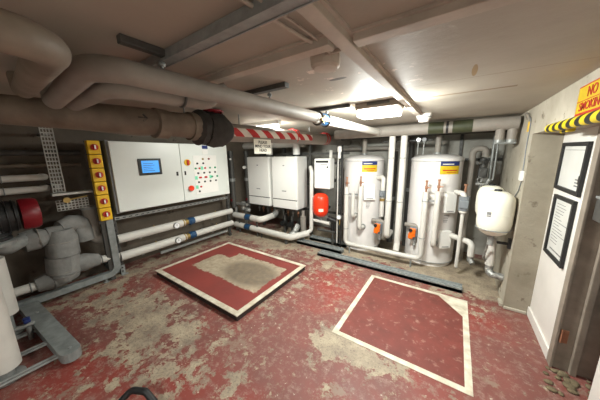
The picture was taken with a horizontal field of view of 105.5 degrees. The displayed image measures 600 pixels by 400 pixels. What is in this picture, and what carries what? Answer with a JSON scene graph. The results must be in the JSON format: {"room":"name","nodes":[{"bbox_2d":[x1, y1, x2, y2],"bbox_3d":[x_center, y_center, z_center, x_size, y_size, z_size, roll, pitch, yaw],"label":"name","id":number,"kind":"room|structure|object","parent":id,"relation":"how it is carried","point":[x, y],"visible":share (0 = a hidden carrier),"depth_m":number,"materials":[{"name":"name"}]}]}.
{"room":"mechanical room","nodes":[
{"label":"mechanical room","id":0,"kind":"room"},
{"bbox_2d":[0,124,267,299],"bbox_3d":[-2.545,-0.043,3.417,0.100,1.950,6.100,7,13,34],"label":"wall","id":1,"kind":"structure","parent":0,"point":[24,267],"depth_m":2.89,"materials":[{"name":"paint"}]},
{"bbox_2d":[0,173,48,183],"bbox_3d":[-3.447,-0.093,1.722,0.272,0.084,2.115,7,13,34],"label":"pipe","id":2,"kind":"object","parent":1,"relation":"attached to","point":[40,176],"visible":1,"depth_m":2.36,"materials":[{"name":"metal"}]},
{"bbox_2d":[0,184,50,195],"bbox_3d":[-3.445,0.030,1.746,0.272,0.084,2.115,7,13,34],"label":"pipe","id":3,"kind":"object","parent":1,"relation":"attached to","point":[43,187],"visible":1,"depth_m":2.37,"materials":[{"name":"metal"}]},
{"bbox_2d":[0,150,80,155],"bbox_3d":[-3.369,-0.385,1.853,0.084,0.084,2.350,7,13,34],"label":"pipe","id":4,"kind":"object","parent":1,"relation":"attached to","point":[2,152],"visible":1,"depth_m":2.50,"materials":[{"name":"metal"}]},
{"bbox_2d":[0,163,80,167],"bbox_3d":[-3.379,-0.257,1.879,0.068,0.068,2.340,7,13,34],"label":"pipe","id":5,"kind":"object","parent":1,"relation":"attached to","point":[35,165],"visible":1,"depth_m":2.52,"materials":[{"name":"metal"}]},
{"bbox_2d":[37,127,65,192],"bbox_3d":[-2.799,-0.474,2.537,0.360,0.760,0.100,7,13,34],"label":"cable tray","id":6,"kind":"object","parent":1,"relation":"attached to","point":[40,134],"visible":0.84,"depth_m":2.45,"materials":[{"name":"metal"}]},
{"bbox_2d":[50,190,92,210],"bbox_3d":[-2.715,-0.009,2.703,0.405,0.200,0.340,7,13,34],"label":"plate","id":7,"kind":"object","parent":1,"relation":"attached to","point":[65,200],"visible":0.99,"depth_m":2.60,"materials":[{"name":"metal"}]},
{"bbox_2d":[116,208,232,243],"bbox_3d":[-1.989,0.353,3.829,0.441,0.150,1.860,7,13,34],"label":"pipe","id":8,"kind":"object","parent":1,"relation":"attached to","point":[138,234],"visible":1,"depth_m":3.48,"materials":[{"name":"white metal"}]},
{"bbox_2d":[120,220,233,260],"bbox_3d":[-1.985,0.594,3.875,0.441,0.150,1.860,7,13,34],"label":"pipe","id":9,"kind":"object","parent":1,"relation":"attached to","point":[156,245],"visible":0.99,"depth_m":3.52,"materials":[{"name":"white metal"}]},
{"bbox_2d":[242,143,305,148],"bbox_3d":[-0.574,-1.117,4.633,1.590,0.154,0.154,7,13,34],"label":"pipe","id":10,"kind":"object","parent":1,"relation":"attached to","point":[245,145],"visible":0.4,"depth_m":4.49,"materials":[{"name":"metal"}]},
{"bbox_2d":[0,218,599,399],"bbox_3d":[0.097,1.268,1.856,6.450,0.100,6.100,7,13,34],"label":"floor","id":11,"kind":"structure","parent":0,"point":[138,328],"depth_m":1.92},
{"bbox_2d":[0,256,25,335],"bbox_3d":[-2.632,0.861,1.997,0.187,0.720,0.187,7,13,34],"label":"pipe","id":12,"kind":"object","parent":11,"relation":"on","point":[5,280],"visible":0.45,"depth_m":2.00,"materials":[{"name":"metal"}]},
{"bbox_2d":[0,284,26,388],"bbox_3d":[-2.131,0.331,1.462,0.187,1.950,0.187,7,13,34],"label":"pipe","id":13,"kind":"object","parent":11,"relation":"on","point":[10,355],"visible":0.79,"depth_m":1.59,"materials":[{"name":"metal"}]},
{"bbox_2d":[13,316,34,339],"bbox_3d":[-2.382,1.126,1.965,0.080,0.205,0.140,7,13,34],"label":"valve","id":14,"kind":"object","parent":11,"relation":"on","point":[27,323],"visible":0.93,"depth_m":1.97,"materials":[{"name":"metal"}]},
{"bbox_2d":[0,354,57,387],"bbox_3d":[-2.342,1.359,1.106,0.090,0.075,1.715,7,13,34],"label":"rail","id":15,"kind":"object","parent":11,"relation":"on","point":[6,381],"visible":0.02,"depth_m":1.64,"materials":[{"name":"metal"}]},
{"bbox_2d":[20,341,46,356],"bbox_3d":[-2.563,1.335,1.242,0.090,0.075,1.694,7,13,34],"label":"rail","id":16,"kind":"object","parent":11,"relation":"on","point":[36,347],"visible":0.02,"depth_m":1.83,"materials":[{"name":"metal"}]},
{"bbox_2d":[19,301,81,363],"bbox_3d":[-2.252,1.156,2.044,1.208,0.112,0.130,5,13,29],"label":"channel","id":17,"kind":"object","parent":11,"relation":"on","point":[61,343],"visible":0.99,"depth_m":1.93,"materials":[{"name":"grey metal"}]},
{"bbox_2d":[17,219,120,306],"bbox_3d":[-3.135,0.790,2.186,0.425,0.800,2.165,7,13,34],"label":"metal frame","id":18,"kind":"object","parent":11,"relation":"on","point":[48,295],"visible":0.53,"depth_m":2.78,"materials":[{"name":"grey paint"}]},
{"bbox_2d":[17,215,100,291],"bbox_3d":[-2.652,0.575,2.587,0.307,0.763,0.631,3,12,17],"label":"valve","id":19,"kind":"object","parent":18,"relation":"on","point":[64,262],"visible":0.99,"depth_m":2.48,"materials":[{"name":"plastic"}]},
{"bbox_2d":[0,198,42,253],"bbox_3d":[-2.904,0.251,2.111,0.787,0.513,0.640,7,13,34],"label":"motor","id":20,"kind":"object","parent":19,"relation":"attached to","point":[26,212],"visible":1,"depth_m":2.06,"materials":[{"name":"black metal"}]},
{"bbox_2d":[13,282,37,296],"bbox_3d":[-3.184,1.023,1.833,0.110,0.109,1.461,7,13,34],"label":"pipe","id":21,"kind":"object","parent":19,"relation":"attached to","point":[30,287],"visible":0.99,"depth_m":2.33,"materials":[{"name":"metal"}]},
{"bbox_2d":[79,205,102,243],"bbox_3d":[-2.565,0.334,2.902,0.286,0.533,0.159,-8,13,-32],"label":"pipe","id":22,"kind":"object","parent":19,"relation":"attached to","point":[88,212],"visible":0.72,"depth_m":2.83,"materials":[{"name":"metal"}]},
{"bbox_2d":[83,141,115,279],"bbox_3d":[-2.440,0.173,2.825,0.070,1.750,0.125,7,13,34],"label":"post","id":23,"kind":"object","parent":11,"relation":"on","point":[103,228],"visible":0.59,"depth_m":2.85,"materials":[{"name":"metal"}]},
{"bbox_2d":[84,140,100,153],"bbox_3d":[-2.372,-0.605,2.619,0.120,0.151,0.116,7,13,34],"label":"switch","id":24,"kind":"object","parent":23,"relation":"attached to","point":[92,147],"visible":1,"depth_m":2.59,"materials":[{"name":"yellow plastic"}]},
{"bbox_2d":[87,155,103,167],"bbox_3d":[-2.370,-0.450,2.650,0.120,0.151,0.116,7,13,34],"label":"switch","id":25,"kind":"object","parent":23,"relation":"attached to","point":[94,161],"visible":1,"depth_m":2.62,"materials":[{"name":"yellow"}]},
{"bbox_2d":[90,168,105,181],"bbox_3d":[-2.368,-0.295,2.680,0.120,0.151,0.116,7,13,34],"label":"switch","id":26,"kind":"object","parent":23,"relation":"attached to","point":[97,174],"visible":1,"depth_m":2.65,"materials":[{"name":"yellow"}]},
{"bbox_2d":[92,181,107,194],"bbox_3d":[-2.365,-0.140,2.710,0.120,0.151,0.116,7,13,34],"label":"switch","id":27,"kind":"object","parent":23,"relation":"attached to","point":[100,188],"visible":0.98,"depth_m":2.68,"materials":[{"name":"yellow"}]},
{"bbox_2d":[95,194,110,207],"bbox_3d":[-2.363,0.015,2.740,0.120,0.151,0.116,7,13,34],"label":"switch","id":28,"kind":"object","parent":23,"relation":"attached to","point":[102,201],"visible":1,"depth_m":2.71,"materials":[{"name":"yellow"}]},
{"bbox_2d":[97,207,112,220],"bbox_3d":[-2.361,0.170,2.770,0.120,0.151,0.116,7,13,34],"label":"switch","id":29,"kind":"object","parent":23,"relation":"attached to","point":[104,214],"visible":0.98,"depth_m":2.74,"materials":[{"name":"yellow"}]},
{"bbox_2d":[112,212,123,273],"bbox_3d":[-2.432,0.580,3.037,0.046,0.870,0.046,7,13,34],"label":"rail","id":30,"kind":"object","parent":11,"relation":"on","point":[113,214],"visible":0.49,"depth_m":3.00,"materials":[{"name":"metal"}]},
{"bbox_2d":[99,140,229,213],"bbox_3d":[-1.896,-0.419,3.536,0.310,0.905,1.735,7,13,34],"label":"control panel","id":31,"kind":"object","parent":30,"relation":"on","point":[139,175],"visible":0.99,"depth_m":3.22,"materials":[{"name":"white metal"}]},
{"bbox_2d":[193,155,218,193],"bbox_3d":[-1.566,-0.430,3.817,0.003,0.620,0.425,7,13,34],"label":"switch plate","id":32,"kind":"object","parent":31,"relation":"attached to","point":[205,167],"depth_m":3.81,"materials":[{"name":"white metal"}]},
{"bbox_2d":[118,387,157,399],"bbox_3d":[-1.027,1.260,1.400,0.394,0.154,0.131,-1,11,-3],"label":"hose","id":33,"kind":"object","parent":11,"relation":"on","point":[144,391],"visible":1,"depth_m":1.41,"materials":[{"name":"rubber"}]},
{"bbox_2d":[160,230,227,253],"bbox_3d":[-1.785,0.707,4.000,0.035,0.035,1.250,7,13,34],"label":"rail","id":34,"kind":"object","parent":11,"relation":"on","point":[224,231],"visible":1,"depth_m":3.87,"materials":[{"name":"metal"}]},
{"bbox_2d":[225,194,231,235],"bbox_3d":[-1.411,-0.148,4.402,0.046,1.750,0.046,7,13,34],"label":"rail","id":35,"kind":"object","parent":11,"relation":"on","point":[227,195],"visible":0.35,"depth_m":4.47,"materials":[{"name":"metal"}]},
{"bbox_2d":[113,196,227,219],"bbox_3d":[-1.907,0.098,3.671,0.042,0.040,1.780,7,13,34],"label":"rail","id":36,"kind":"object","parent":35,"relation":"attached to","point":[225,197],"visible":1,"depth_m":3.45,"materials":[{"name":"metal"}]},
{"bbox_2d":[155,242,305,320],"bbox_3d":[-0.927,0.954,3.099,1.620,0.070,1.210,7,13,34],"label":"platform","id":37,"kind":"object","parent":11,"relation":"on","point":[233,279],"visible":1,"depth_m":2.89,"materials":[{"name":"red paint"}]},
{"bbox_2d":[229,158,250,229],"bbox_3d":[-1.243,-0.100,4.742,0.476,1.520,0.240,2,11,12],"label":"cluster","id":38,"kind":"object","parent":11,"relation":"on","point":[243,204],"visible":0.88,"depth_m":4.76,"materials":[{"name":"metal"}]},
{"bbox_2d":[228,151,236,207],"bbox_3d":[-1.398,-0.416,4.706,0.124,1.160,0.124,7,13,34],"label":"pipe","id":39,"kind":"object","parent":38,"relation":"attached to","point":[230,153],"visible":1,"depth_m":4.66,"materials":[{"name":"metal"}]},
{"bbox_2d":[243,151,250,205],"bbox_3d":[-1.109,-0.441,4.809,0.124,1.160,0.124,7,13,34],"label":"pipe","id":40,"kind":"object","parent":38,"relation":"attached to","point":[245,153],"visible":0.73,"depth_m":4.75,"materials":[{"name":"metal"}]},
{"bbox_2d":[232,208,279,236],"bbox_3d":[-0.914,0.439,4.576,0.998,0.516,0.436,0,11,6],"label":"pipe","id":41,"kind":"object","parent":11,"relation":"on","point":[275,213],"visible":1,"depth_m":4.49,"materials":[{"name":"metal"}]},
{"bbox_2d":[234,166,313,243],"bbox_3d":[-0.612,0.059,4.253,1.776,1.378,0.387,4,12,23],"label":"pipe","id":42,"kind":"object","parent":11,"relation":"on","point":[294,234],"visible":1,"depth_m":4.05,"materials":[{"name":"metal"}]},
{"bbox_2d":[313,193,330,224],"bbox_3d":[0.380,0.136,4.010,0.312,0.548,0.399,1,11,8],"label":"vessel","id":43,"kind":"object","parent":42,"relation":"attached to","point":[321,206],"visible":1,"depth_m":3.84,"materials":[{"name":"red metal"}]},
{"bbox_2d":[314,150,340,188],"bbox_3d":[0.515,-0.518,3.862,0.480,0.630,0.327,7,13,34],"label":"wall-mounted boiler","id":44,"kind":"object","parent":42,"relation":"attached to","point":[323,167],"visible":0.83,"depth_m":3.78,"materials":[{"name":"white metal"}]},
{"bbox_2d":[280,210,305,238],"bbox_3d":[-0.112,0.433,4.437,0.653,0.560,0.186,9,15,42],"label":"pump group","id":45,"kind":"object","parent":11,"relation":"on","point":[302,219],"visible":0.72,"depth_m":4.42,"materials":[{"name":"metal"}]},
{"bbox_2d":[300,210,305,230],"bbox_3d":[0.060,0.394,4.207,0.104,0.400,0.104,7,13,34],"label":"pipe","id":46,"kind":"object","parent":45,"relation":"on","point":[302,218],"depth_m":4.17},
{"bbox_2d":[259,144,349,234],"bbox_3d":[-0.008,-0.289,4.503,2.050,1.950,0.070,7,13,34],"label":"mounting frame","id":47,"kind":"object","parent":11,"relation":"on","point":[284,153],"visible":0.34,"depth_m":4.37,"materials":[{"name":"metal"}]},
{"bbox_2d":[247,143,278,211],"bbox_3d":[-0.744,-0.511,4.701,0.580,1.570,0.360,7,13,34],"label":"boiler","id":48,"kind":"object","parent":47,"relation":"attached to","point":[260,183],"visible":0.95,"depth_m":4.54,"materials":[{"name":"white metal"}]},
{"bbox_2d":[272,144,306,217],"bbox_3d":[-0.199,-0.448,4.338,0.575,1.570,0.360,7,13,34],"label":"boiler","id":49,"kind":"object","parent":47,"relation":"attached to","point":[289,173],"visible":0.97,"depth_m":4.19,"materials":[{"name":"white metal"}]},
{"bbox_2d":[297,238,343,253],"bbox_3d":[0.326,0.780,3.904,0.870,0.070,0.100,7,13,34],"label":"channel","id":50,"kind":"object","parent":11,"relation":"on","point":[331,248],"visible":0.93,"depth_m":3.85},
{"bbox_2d":[317,216,335,245],"bbox_3d":[0.481,0.527,3.992,0.382,0.529,0.100,7,13,34],"label":"pipe","id":51,"kind":"object","parent":11,"relation":"on","point":[332,220],"visible":0.82,"depth_m":3.91,"materials":[{"name":"black metal"}]},
{"bbox_2d":[310,235,346,247],"bbox_3d":[0.508,0.737,4.115,0.730,0.070,0.100,7,13,34],"label":"channel","id":52,"kind":"object","parent":11,"relation":"on","point":[313,237],"visible":0.72,"depth_m":4.12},
{"bbox_2d":[335,145,343,246],"bbox_3d":[0.620,-0.024,3.694,0.095,1.680,0.105,7,13,34],"label":"pipe","id":53,"kind":"object","parent":11,"relation":"on","point":[339,148],"visible":0.98,"depth_m":3.68,"materials":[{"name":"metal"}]},
{"bbox_2d":[343,139,384,250],"bbox_3d":[1.061,-0.104,3.865,0.642,1.800,0.669,7,13,34],"label":"water tank","id":54,"kind":"object","parent":11,"relation":"on","point":[369,167],"visible":0.76,"depth_m":3.62,"materials":[{"name":"metal"}]},
{"bbox_2d":[351,193,357,217],"bbox_3d":[0.850,0.088,3.574,0.080,0.420,0.178,7,13,34],"label":"pipe riser","id":55,"kind":"object","parent":54,"relation":"attached to","point":[353,215],"visible":0.98,"depth_m":3.50,"materials":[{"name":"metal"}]},
{"bbox_2d":[357,176,365,229],"bbox_3d":[0.953,0.061,3.510,0.095,0.865,0.208,7,13,34],"label":"pipe riser","id":56,"kind":"object","parent":54,"relation":"attached to","point":[360,226],"visible":1,"depth_m":3.43,"materials":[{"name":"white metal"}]},
{"bbox_2d":[362,139,366,153],"bbox_3d":[1.058,-0.857,3.730,0.072,0.270,0.072,7,13,34],"label":"outlet","id":57,"kind":"object","parent":54,"relation":"attached to","point":[364,147],"depth_m":3.70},
{"bbox_2d":[371,218,385,239],"bbox_3d":[1.200,0.471,3.530,0.210,0.345,0.237,7,13,34],"label":"valve actuator","id":58,"kind":"object","parent":54,"relation":"attached to","point":[379,225],"visible":0.92,"depth_m":3.48,"materials":[{"name":"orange plastic"}]},
{"bbox_2d":[376,175,385,216],"bbox_3d":[1.235,-0.065,3.481,0.113,0.624,0.244,0,11,2],"label":"pipe","id":59,"kind":"object","parent":54,"relation":"attached to","point":[382,194],"visible":1,"depth_m":3.42,"materials":[{"name":"white plastic"}]},
{"bbox_2d":[318,249,461,292],"bbox_3d":[1.083,0.926,3.127,1.870,0.060,0.120,7,13,34],"label":"channel","id":60,"kind":"object","parent":11,"relation":"on","point":[433,281],"visible":1,"depth_m":2.98,"materials":[{"name":"metal"}]},
{"bbox_2d":[343,177,440,266],"bbox_3d":[1.233,0.303,3.280,1.291,1.220,0.086,7,13,34],"label":"pipe","id":61,"kind":"object","parent":11,"relation":"on","point":[425,200],"visible":1,"depth_m":3.21,"materials":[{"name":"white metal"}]},
{"bbox_2d":[386,151,397,241],"bbox_3d":[1.611,-0.035,3.995,0.124,1.600,0.124,7,13,34],"label":"pipe","id":62,"kind":"object","parent":11,"relation":"on","point":[389,239],"visible":0.58,"depth_m":3.94,"materials":[{"name":"metal"}]},
{"bbox_2d":[343,146,388,167],"bbox_3d":[1.149,-0.722,4.138,0.985,0.507,0.094,7,13,34],"label":"pipe","id":63,"kind":"object","parent":62,"relation":"attached to","point":[368,147],"visible":0.59,"depth_m":4.01,"materials":[{"name":"metal"}]},
{"bbox_2d":[332,275,472,396],"bbox_3d":[1.033,1.129,2.234,1.015,0.003,1.180,7,13,34],"label":"floor marking","id":64,"kind":"object","parent":11,"relation":"on","point":[426,332],"depth_m":2.06,"materials":[{"name":"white paint"}]},
{"bbox_2d":[402,137,414,245],"bbox_3d":[1.796,-0.174,3.777,0.104,1.950,0.104,7,13,34],"label":"pipe","id":65,"kind":"object","parent":11,"relation":"on","point":[411,145],"visible":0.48,"depth_m":3.74,"materials":[{"name":"metal"}]},
{"bbox_2d":[404,135,464,266],"bbox_3d":[1.918,-0.005,3.297,0.642,1.800,0.661,7,13,34],"label":"water tank","id":66,"kind":"object","parent":11,"relation":"on","point":[448,168],"visible":0.92,"depth_m":3.06,"materials":[{"name":"metal"}]},
{"bbox_2d":[405,222,417,245],"bbox_3d":[1.597,0.507,3.263,0.210,0.345,0.237,7,13,34],"label":"valve actuator","id":67,"kind":"object","parent":66,"relation":"attached to","point":[413,230],"visible":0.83,"depth_m":3.20,"materials":[{"name":"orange plastic"}]},
{"bbox_2d":[430,179,443,247],"bbox_3d":[1.769,0.188,2.955,0.095,0.925,0.183,7,13,34],"label":"pipe riser","id":68,"kind":"object","parent":66,"relation":"attached to","point":[433,243],"visible":1,"depth_m":2.89,"materials":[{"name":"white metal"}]},
{"bbox_2d":[434,135,441,151],"bbox_3d":[1.913,-0.758,3.158,0.072,0.270,0.072,7,13,34],"label":"outlet","id":69,"kind":"object","parent":66,"relation":"attached to","point":[438,137],"depth_m":3.13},
{"bbox_2d":[454,184,469,267],"bbox_3d":[2.003,0.328,2.873,0.118,1.065,0.246,2,11,13],"label":"pipe","id":70,"kind":"object","parent":66,"relation":"attached to","point":[464,200],"visible":1,"depth_m":2.79,"materials":[{"name":"plastic"}]},
{"bbox_2d":[449,233,474,264],"bbox_3d":[2.069,0.622,2.913,0.084,0.321,0.348,-4,12,-18],"label":"pipe","id":71,"kind":"object","parent":66,"relation":"attached to","point":[471,246],"visible":0.98,"depth_m":2.80,"materials":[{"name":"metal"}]},
{"bbox_2d":[459,133,498,259],"bbox_3d":[2.440,-0.008,3.141,0.302,1.850,0.155,7,13,34],"label":"pipe manifold","id":72,"kind":"object","parent":11,"relation":"on","point":[483,164],"visible":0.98,"depth_m":3.06,"materials":[{"name":"metal"}]},
{"bbox_2d":[542,366,591,396],"bbox_3d":[1.824,1.249,1.526,0.295,0.026,0.252,7,13,34],"label":"rubble","id":73,"kind":"object","parent":11,"relation":"on","point":[570,384],"visible":0.88,"depth_m":1.54,"materials":[{"name":"stone"}]},
{"bbox_2d":[0,0,599,134],"bbox_3d":[0.069,-0.744,1.465,6.450,0.100,6.100,7,13,34],"label":"ceiling","id":74,"kind":"structure","parent":0,"point":[508,60],"depth_m":0.90,"materials":[{"name":"paint"}]},
{"bbox_2d":[0,8,71,97],"bbox_3d":[-1.398,-0.300,0.094,1.110,0.227,1.843,7,13,34],"label":"pipe","id":75,"kind":"object","parent":74,"relation":"hanging from","point":[42,55],"visible":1,"depth_m":0.47,"materials":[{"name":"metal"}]},
{"bbox_2d":[116,33,165,68],"bbox_3d":[-0.555,-0.528,0.831,0.049,0.065,0.180,7,13,34],"label":"bracket","id":76,"kind":"object","parent":74,"relation":"attached to","point":[122,39],"visible":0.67,"depth_m":0.80,"materials":[{"name":"metal"}]},
{"bbox_2d":[66,83,225,110],"bbox_3d":[-0.924,-0.540,1.134,1.004,0.178,0.468,0,11,4],"label":"pipe","id":77,"kind":"object","parent":74,"relation":"attached to","point":[96,93],"visible":0.64,"depth_m":1.00,"materials":[{"name":"metal"}]},
{"bbox_2d":[0,94,350,147],"bbox_3d":[-0.609,-0.702,2.400,0.776,0.321,5.154,9,15,42],"label":"pipe","id":78,"kind":"object","parent":74,"relation":"hanging from","point":[209,127],"visible":1,"depth_m":1.53,"materials":[{"name":"grey"}]},
{"bbox_2d":[253,137,270,153],"bbox_3d":[-0.397,-0.566,2.388,0.028,0.162,0.255,7,13,34],"label":"hanging sign","id":79,"kind":"object","parent":78,"relation":"hanging from","point":[261,146],"visible":1,"depth_m":2.37,"materials":[{"name":"white"}]},
{"bbox_2d":[39,54,380,134],"bbox_3d":[-0.138,-0.737,2.166,0.992,0.156,3.119,7,13,34],"label":"pipe","id":80,"kind":"object","parent":74,"relation":"hanging from","point":[84,70],"visible":0.99,"depth_m":0.91,"materials":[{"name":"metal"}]},
{"bbox_2d":[140,0,317,68],"bbox_3d":[0.008,-0.476,0.562,1.740,0.080,0.083,7,13,34],"label":"strut","id":81,"kind":"object","parent":74,"relation":"attached to","point":[244,19],"visible":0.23,"depth_m":0.67,"materials":[{"name":"metal"}]},
{"bbox_2d":[243,120,280,127],"bbox_3d":[-0.473,-0.901,2.770,0.580,0.075,0.080,7,13,34],"label":"strip light","id":82,"kind":"object","parent":74,"relation":"attached to","point":[270,124],"visible":0.57,"depth_m":2.66,"materials":[{"name":"white plastic"}]},
{"bbox_2d":[259,124,279,127],"bbox_3d":[-0.472,-0.882,2.774,0.520,0.035,0.080,7,13,34],"label":"diffuser","id":83,"kind":"object","parent":82,"relation":"attached to","point":[260,125],"depth_m":2.65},
{"bbox_2d":[195,33,333,83],"bbox_3d":[-0.245,-0.584,1.019,0.855,0.035,0.074,7,13,34],"label":"beam","id":84,"kind":"structure","parent":74,"relation":"attached to","point":[299,50],"depth_m":0.91,"materials":[{"name":"paint"}]},
{"bbox_2d":[244,82,288,98],"bbox_3d":[-0.250,-0.640,1.386,0.430,0.065,0.040,7,13,34],"label":"bracket","id":85,"kind":"object","parent":74,"relation":"attached to","point":[283,85],"visible":0.71,"depth_m":1.32,"materials":[{"name":"metal"}]},
{"bbox_2d":[238,0,333,54],"bbox_3d":[-0.063,-0.523,0.665,0.100,0.025,0.581,7,13,34],"label":"conduit","id":86,"kind":"object","parent":74,"relation":"attached to","point":[249,4],"visible":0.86,"depth_m":0.69,"materials":[{"name":"paint"}]},
{"bbox_2d":[310,48,341,72],"bbox_3d":[0.133,-0.564,0.927,0.194,0.050,0.122,7,13,34],"label":"junction box","id":87,"kind":"object","parent":74,"relation":"attached to","point":[325,62],"visible":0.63,"depth_m":0.91,"materials":[{"name":"paint"}]},
{"bbox_2d":[309,103,349,112],"bbox_3d":[0.229,-0.755,1.929,0.400,0.060,0.035,7,13,34],"label":"bracket","id":88,"kind":"object","parent":74,"relation":"attached to","point":[341,106],"visible":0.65,"depth_m":1.89,"materials":[{"name":"metal"}]},
{"bbox_2d":[296,0,422,115],"bbox_3d":[0.502,-0.650,1.289,0.074,0.030,2.370,7,13,34],"label":"ceiling beam","id":89,"kind":"structure","parent":74,"relation":"attached to","point":[321,14],"depth_m":0.79,"materials":[{"name":"paint"}]},
{"bbox_2d":[355,98,403,119],"bbox_3d":[0.628,-0.715,1.809,0.330,0.105,0.195,7,13,34],"label":"light","id":90,"kind":"object","parent":74,"relation":"attached to","point":[386,108],"visible":0.94,"depth_m":1.74,"materials":[{"name":"paint"}]},
{"bbox_2d":[357,105,401,119],"bbox_3d":[0.629,-0.693,1.815,0.310,0.061,0.170,7,13,34],"label":"diffuser","id":91,"kind":"object","parent":90,"relation":"attached to","point":[365,112],"depth_m":1.76,"materials":[{"name":"plastic"}]},
{"bbox_2d":[416,112,431,122],"bbox_3d":[1.257,-0.832,2.314,0.140,0.085,0.140,7,13,34],"label":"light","id":92,"kind":"object","parent":74,"relation":"attached to","point":[426,116],"visible":1,"depth_m":2.27,"materials":[{"name":"white plastic"}]},
{"bbox_2d":[341,130,507,139],"bbox_3d":[1.639,-1.002,3.335,2.230,0.150,0.140,7,13,34],"label":"steel beam","id":93,"kind":"structure","parent":74,"relation":"attached to","point":[506,130],"depth_m":3.20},
{"bbox_2d":[334,115,520,143],"bbox_3d":[1.430,-0.843,2.982,2.106,0.288,0.145,7,13,34],"label":"pipe","id":94,"kind":"object","parent":74,"relation":"attached to","point":[499,125],"visible":1,"depth_m":2.65,"materials":[{"name":"white metal"}]},
{"bbox_2d":[384,136,395,237],"bbox_3d":[1.327,-0.160,3.323,0.096,1.471,0.308,7,13,34],"label":"vertical pipe","id":95,"kind":"object","parent":94,"relation":"attached to","point":[388,232],"visible":1,"depth_m":3.20,"materials":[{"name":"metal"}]},
{"bbox_2d":[393,135,407,250],"bbox_3d":[1.386,-0.054,3.155,0.095,1.615,0.125,5,12,27],"label":"vertical pipe","id":96,"kind":"object","parent":94,"relation":"attached to","point":[404,139],"visible":1,"depth_m":3.13,"materials":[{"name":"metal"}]},
{"bbox_2d":[352,0,523,46],"bbox_3d":[0.540,-0.505,0.544,0.845,0.030,0.079,7,13,34],"label":"ceiling beam","id":97,"kind":"structure","parent":74,"relation":"attached to","point":[442,11],"depth_m":0.65,"materials":[{"name":"paint"}]},
{"bbox_2d":[268,132,506,254],"bbox_3d":[1.034,-0.320,4.583,4.480,1.950,0.100,7,13,34],"label":"wall","id":98,"kind":"structure","parent":0,"point":[450,144],"depth_m":3.78,"materials":[{"name":"paint"}]},
{"bbox_2d":[503,133,564,313],"bbox_3d":[2.139,0.267,2.115,0.192,1.710,0.018,7,13,34],"label":"wall","id":99,"kind":"structure","parent":0,"point":[545,148],"depth_m":2.09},
{"bbox_2d":[497,298,525,314],"bbox_3d":[2.155,1.079,2.326,0.200,0.035,0.145,7,13,34],"label":"trim","id":100,"kind":"structure","parent":99,"relation":"attached to","point":[499,300],"depth_m":2.28,"materials":[{"name":"paint"}]},
{"bbox_2d":[493,68,599,306],"bbox_3d":[1.418,0.405,0.827,0.450,1.950,6.000,7,13,34],"label":"wall","id":101,"kind":"structure","parent":0,"point":[561,106],"depth_m":2.22,"materials":[{"name":"paint"}]},
{"bbox_2d":[475,184,503,213],"bbox_3d":[2.147,0.056,2.574,0.254,0.470,0.276,-4,12,-18],"label":"vessel","id":102,"kind":"object","parent":101,"relation":"attached to","point":[490,187],"visible":0.21,"depth_m":2.54,"materials":[{"name":"white metal"}]},
{"bbox_2d":[475,189,515,248],"bbox_3d":[1.994,0.185,2.333,0.305,0.592,0.294,7,13,34],"label":"vessel","id":103,"kind":"object","parent":101,"relation":"attached to","point":[495,215],"visible":1,"depth_m":2.23,"materials":[{"name":"white metal"}]},
{"bbox_2d":[482,237,503,280],"bbox_3d":[2.098,0.643,2.468,0.203,0.445,0.200,7,13,34],"label":"pipe","id":104,"kind":"object","parent":103,"relation":"attached to","point":[490,251],"visible":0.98,"depth_m":2.49,"materials":[{"name":"metal"}]},
{"bbox_2d":[514,115,531,196],"bbox_3d":[2.147,-0.423,2.202,0.025,0.837,0.281,7,13,34],"label":"conduit","id":105,"kind":"object","parent":101,"relation":"attached to","point":[521,173],"visible":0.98,"depth_m":2.13,"materials":[{"name":"grey plastic"}]},
{"bbox_2d":[545,109,599,132],"bbox_3d":[1.556,-0.431,1.258,0.100,0.073,0.930,7,13,34],"label":"foam","id":106,"kind":"object","parent":101,"relation":"on","point":[568,125],"visible":1,"depth_m":1.25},
{"bbox_2d":[546,126,599,379],"bbox_3d":[1.925,0.394,1.479,0.215,1.710,0.090,7,13,34],"label":"door","id":107,"kind":"structure","parent":101,"relation":"in","point":[574,348],"depth_m":1.53,"materials":[{"name":"paint"}]},
{"bbox_2d":[592,196,599,222],"bbox_3d":[1.858,0.058,1.298,0.190,0.180,0.231,7,13,34],"label":"lock","id":108,"kind":"object","parent":107,"relation":"attached to","point":[596,215],"depth_m":1.39,"materials":[{"name":"metal"}]},
{"bbox_2d":[574,78,599,116],"bbox_3d":[1.434,-0.509,1.114,0.012,0.151,0.365,7,13,34],"label":"warning sign","id":109,"kind":"object","parent":101,"relation":"attached to","point":[588,101],"visible":0.99,"depth_m":1.14,"materials":[{"name":"yellow"}]},
{"bbox_2d":[530,126,599,399],"bbox_3d":[1.042,0.656,0.191,0.200,1.710,4.462,7,13,34],"label":"wall","id":110,"kind":"structure","parent":0,"point":[550,278],"depth_m":1.77,"materials":[{"name":"paint"}]},
{"bbox_2d":[527,306,548,358],"bbox_3d":[2.048,1.122,1.970,0.015,0.090,0.602,7,13,34],"label":"baseboard","id":111,"kind":"structure","parent":110,"relation":"attached to","point":[544,346],"depth_m":1.92,"materials":[{"name":"wood"}]},
{"bbox_2d":[543,194,577,268],"bbox_3d":[2.022,0.226,1.785,0.020,0.500,0.400,7,13,34],"label":"picture frame","id":112,"kind":"object","parent":110,"relation":"attached to","point":[563,209],"visible":1,"depth_m":1.76,"materials":[{"name":"black paper"}]},
{"bbox_2d":[550,203,565,256],"bbox_3d":[2.020,0.231,1.775,0.003,0.378,0.284,7,13,34],"label":"print","id":113,"kind":"object","parent":112,"relation":"attached to","point":[558,230],"depth_m":1.79,"materials":[{"name":"white"}]},
{"bbox_2d":[553,141,593,196],"bbox_3d":[2.022,-0.242,1.702,0.020,0.370,0.470,7,14,34],"label":"picture frame","id":114,"kind":"object","parent":110,"relation":"attached to","point":[574,158],"visible":1,"depth_m":1.67,"materials":[{"name":"black plastic"}]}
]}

